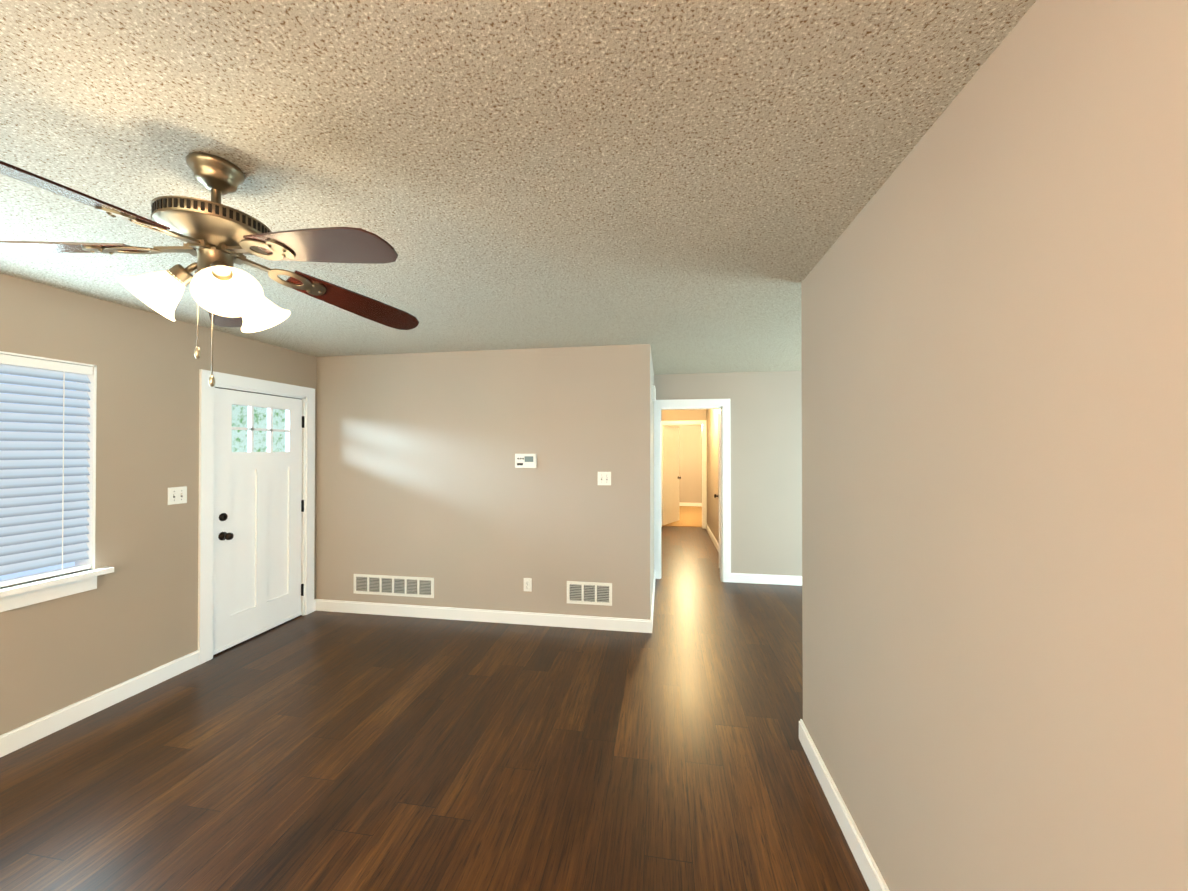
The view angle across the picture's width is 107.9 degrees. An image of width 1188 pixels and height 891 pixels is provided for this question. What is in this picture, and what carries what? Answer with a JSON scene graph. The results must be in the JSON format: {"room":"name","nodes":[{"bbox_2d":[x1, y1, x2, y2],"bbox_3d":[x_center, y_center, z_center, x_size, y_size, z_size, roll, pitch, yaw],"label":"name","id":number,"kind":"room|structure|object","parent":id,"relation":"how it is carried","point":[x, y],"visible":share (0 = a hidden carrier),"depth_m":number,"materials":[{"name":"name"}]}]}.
{"room":"living room","nodes":[
{"label":"living room","id":0,"kind":"room"},
{"bbox_2d":[0,273,316,734],"bbox_3d":[-3.296,0.339,0.806,0.150,2.440,7.073,0,0,9],"label":"wall","id":1,"kind":"structure","parent":0,"point":[134,614],"depth_m":2.69,"materials":[{"name":"beige paint"}]},
{"bbox_2d":[0,351,96,580],"bbox_3d":[-3.130,0.121,1.844,0.151,1.201,1.454,0,0,9],"label":"window","id":2,"kind":"structure","parent":1,"relation":"in","point":[91,452],"depth_m":2.54,"materials":[{"name":"white"}]},
{"bbox_2d":[0,354,92,586],"bbox_3d":[-3.086,0.125,1.837,0.056,1.181,1.420,0,0,9],"label":"window blind","id":3,"kind":"object","parent":2,"relation":"attached to","point":[44,506],"visible":1,"depth_m":2.35,"materials":[{"name":"grey plastic"}]},
{"bbox_2d":[0,566,113,611],"bbox_3d":[-3.098,0.779,1.834,0.215,0.115,1.552,0,0,9],"label":"window sill","id":4,"kind":"structure","parent":1,"relation":"attached to","point":[23,594],"depth_m":2.33,"materials":[{"name":"white wood"}]},
{"bbox_2d":[0,650,198,757],"bbox_3d":[-3.309,1.502,0.199,0.016,0.105,5.886,0,0,9],"label":"baseboard","id":5,"kind":"structure","parent":1,"relation":"attached to","point":[29,733],"depth_m":2.51,"materials":[{"name":"white wood"}]},
{"bbox_2d":[168,486,186,504],"bbox_3d":[-2.864,0.344,2.975,0.017,0.116,0.116,0,0,9],"label":"light switch","id":6,"kind":"object","parent":1,"relation":"attached to","point":[177,495],"visible":1,"depth_m":2.97,"materials":[{"name":"white plastic"}]},
{"bbox_2d":[198,369,314,664],"bbox_3d":[-2.834,0.516,3.632,0.168,2.125,1.030,0,0,9],"label":"door frame","id":7,"kind":"structure","parent":1,"relation":"attached to","point":[205,519],"depth_m":3.20,"materials":[{"name":"white wood"}]},
{"bbox_2d":[213,387,303,656],"bbox_3d":[-2.765,0.571,3.628,0.120,2.017,0.828,0,0,9],"label":"front door","id":8,"kind":"structure","parent":1,"relation":"in","point":[258,511],"depth_m":3.57,"materials":[{"name":"white wood"}]},
{"bbox_2d":[0,526,869,890],"bbox_3d":[0.986,1.613,4.175,7.835,0.060,15.700,0,0,9],"label":"floor","id":9,"kind":"structure","parent":0,"point":[336,752],"depth_m":2.11,"materials":[{"name":"wood"}]},
{"bbox_2d":[316,344,650,619],"bbox_3d":[-1.093,0.361,3.973,3.198,2.440,0.120,0,0,9],"label":"wall","id":10,"kind":"structure","parent":0,"point":[418,474],"depth_m":3.89,"materials":[{"name":"beige paint"}]},
{"bbox_2d":[353,574,433,597],"bbox_3d":[-1.872,1.307,4.027,0.815,0.183,0.008,0,0,9],"label":"air vent","id":11,"kind":"object","parent":10,"relation":"in","point":[407,586],"visible":1,"depth_m":4.02,"materials":[{"name":"white plastic"}]},
{"bbox_2d":[316,599,651,632],"bbox_3d":[-1.095,1.528,3.897,3.214,0.105,0.016,0,0,9],"label":"baseboard","id":12,"kind":"structure","parent":10,"relation":"attached to","point":[559,620],"depth_m":3.86,"materials":[{"name":"white wood"}]},
{"bbox_2d":[515,454,535,467],"bbox_3d":[-0.605,0.135,3.821,0.190,0.125,0.030,0,0,9],"label":"thermostat","id":13,"kind":"object","parent":10,"relation":"attached to","point":[525,460],"visible":0.96,"depth_m":3.81,"materials":[{"name":"white plastic"}]},
{"bbox_2d":[524,578,531,591],"bbox_3d":[-0.588,1.232,3.821,0.072,0.116,0.009,0,0,9],"label":"electrical outlet","id":14,"kind":"object","parent":10,"relation":"attached to","point":[527,584],"visible":1,"depth_m":3.82,"materials":[{"name":"white plastic"}]},
{"bbox_2d":[567,581,611,605],"bbox_3d":[-0.041,1.277,3.733,0.396,0.191,0.008,0,0,9],"label":"air vent","id":15,"kind":"object","parent":10,"relation":"in","point":[593,593],"visible":1,"depth_m":3.73,"materials":[{"name":"white plastic"}]},
{"bbox_2d":[598,472,610,484],"bbox_3d":[0.087,0.284,3.715,0.116,0.116,0.017,0,0,9],"label":"light switch","id":16,"kind":"object","parent":10,"relation":"attached to","point":[604,478],"visible":1,"depth_m":3.72,"materials":[{"name":"white plastic"}]},
{"bbox_2d":[0,0,1035,374],"bbox_3d":[0.986,-0.887,4.192,7.835,0.060,15.700,0,0,9],"label":"ceiling","id":17,"kind":"structure","parent":0,"point":[686,186],"depth_m":1.26,"materials":[{"name":"white paint"}]},
{"bbox_2d":[0,152,418,386],"bbox_3d":[-1.162,-0.527,1.320,1.289,0.698,1.288,0,0,9],"label":"ceiling fan","id":18,"kind":"object","parent":17,"relation":"hanging from","point":[217,236],"visible":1,"depth_m":1.28,"materials":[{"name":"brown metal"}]},
{"bbox_2d":[651,355,653,604],"bbox_3d":[0.829,0.377,6.231,0.120,2.440,4.947,0,0,9],"label":"wall","id":19,"kind":"structure","parent":0,"point":[652,482],"depth_m":4.40,"materials":[{"name":"beige paint"}]},
{"bbox_2d":[650,570,655,628],"bbox_3d":[0.606,1.532,4.410,0.016,0.105,1.537,0,0,9],"label":"baseboard return","id":20,"kind":"object","parent":19,"relation":"attached to","point":[652,605],"visible":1,"depth_m":4.18,"materials":[{"name":"white wood"}]},
{"bbox_2d":[652,385,655,401],"bbox_3d":[0.588,-0.507,4.246,0.036,0.140,0.180,0,0,9],"label":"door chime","id":21,"kind":"object","parent":19,"relation":"attached to","point":[653,393],"visible":1,"depth_m":4.16,"materials":[{"name":"white plastic"}]},
{"bbox_2d":[662,506,701,526],"bbox_3d":[1.906,1.619,10.114,3.900,0.012,3.080,0,0,9],"label":"floor","id":22,"kind":"structure","parent":0,"point":[690,516],"depth_m":9.66,"materials":[{"name":"brown wood"}]},
{"bbox_2d":[662,425,701,502],"bbox_3d":[2.160,0.416,11.702,3.900,2.440,0.120,0,0,9],"label":"wall","id":23,"kind":"structure","parent":0,"point":[690,462],"depth_m":11.57,"materials":[{"name":"beige paint"}]},
{"bbox_2d":[679,502,701,505],"bbox_3d":[2.149,1.583,11.627,3.900,0.105,0.016,0,0,9],"label":"baseboard","id":24,"kind":"structure","parent":23,"relation":"attached to","point":[689,504],"depth_m":11.55,"materials":[{"name":"white wood"}]},
{"bbox_2d":[661,409,705,420],"bbox_3d":[1.733,0.393,8.530,0.937,2.440,0.120,0,0,9],"label":"wall","id":25,"kind":"structure","parent":0,"point":[684,415],"depth_m":8.47,"materials":[{"name":"beige paint"}]},
{"bbox_2d":[662,426,680,524],"bbox_3d":[1.616,0.607,8.993,0.406,2.000,0.716,0,0,9],"label":"end door","id":26,"kind":"structure","parent":25,"relation":"in","point":[670,475],"depth_m":8.93,"materials":[{"name":"white wood"}]},
{"bbox_2d":[661,420,706,528],"bbox_3d":[1.735,0.563,8.520,0.930,2.100,0.140,0,0,9],"label":"door frame","id":27,"kind":"structure","parent":25,"relation":"attached to","point":[703,422],"depth_m":8.39,"materials":[{"name":"white wood"}]},
{"bbox_2d":[706,409,718,543],"bbox_3d":[1.994,0.381,6.822,0.120,2.440,3.410,0,0,9],"label":"wall","id":28,"kind":"structure","parent":0,"point":[712,468],"depth_m":7.36,"materials":[{"name":"beige paint"}]},
{"bbox_2d":[706,523,718,552],"bbox_3d":[2.019,1.553,7.397,0.016,0.105,2.010,0,0,9],"label":"baseboard","id":29,"kind":"structure","parent":28,"relation":"attached to","point":[714,540],"depth_m":7.24,"materials":[{"name":"white wood"}]},
{"bbox_2d":[714,413,719,567],"bbox_3d":[1.731,0.585,5.955,0.219,2.000,0.769,0,0,9],"label":"hall door","id":30,"kind":"structure","parent":28,"relation":"in","point":[715,495],"depth_m":5.59,"materials":[{"name":"white"}]},
{"bbox_2d":[654,371,801,575],"bbox_3d":[2.723,0.368,4.917,4.037,2.440,0.120,0,0,9],"label":"wall","id":31,"kind":"structure","parent":0,"point":[766,472],"depth_m":4.98,"materials":[{"name":"beige paint"}]},
{"bbox_2d":[654,399,730,581],"bbox_3d":[1.165,0.522,5.158,0.881,2.135,0.140,0,0,9],"label":"door frame","id":32,"kind":"structure","parent":31,"relation":"attached to","point":[725,404],"depth_m":5.07,"materials":[{"name":"white wood"}]},
{"bbox_2d":[731,573,801,585],"bbox_3d":[3.147,1.534,4.772,3.155,0.105,0.016,0,0,9],"label":"baseboard","id":33,"kind":"structure","parent":31,"relation":"attached to","point":[765,579],"depth_m":4.95,"materials":[{"name":"white wood"}]},
{"bbox_2d":[801,0,1187,890],"bbox_3d":[0.716,0.329,-0.526,0.120,2.440,5.714,0,0,9],"label":"wall","id":34,"kind":"structure","parent":0,"point":[995,466],"depth_m":0.90,"materials":[{"name":"beige paint"}]},
{"bbox_2d":[799,719,889,890],"bbox_3d":[0.650,1.497,-0.516,0.016,0.105,5.730,0,0,9],"label":"baseboard","id":35,"kind":"structure","parent":34,"relation":"attached to","point":[869,869],"depth_m":1.74,"materials":[{"name":"white wood"}]},
{"label":"outside","id":36,"kind":"structure","parent":0,"visible":0},
{"bbox_2d":[232,405,284,451],"bbox_3d":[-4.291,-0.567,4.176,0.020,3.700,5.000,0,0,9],"label":"door window","id":37,"kind":"structure","parent":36,"point":[242,416],"depth_m":5.27,"materials":[{"name":"clear glass"}]}
]}

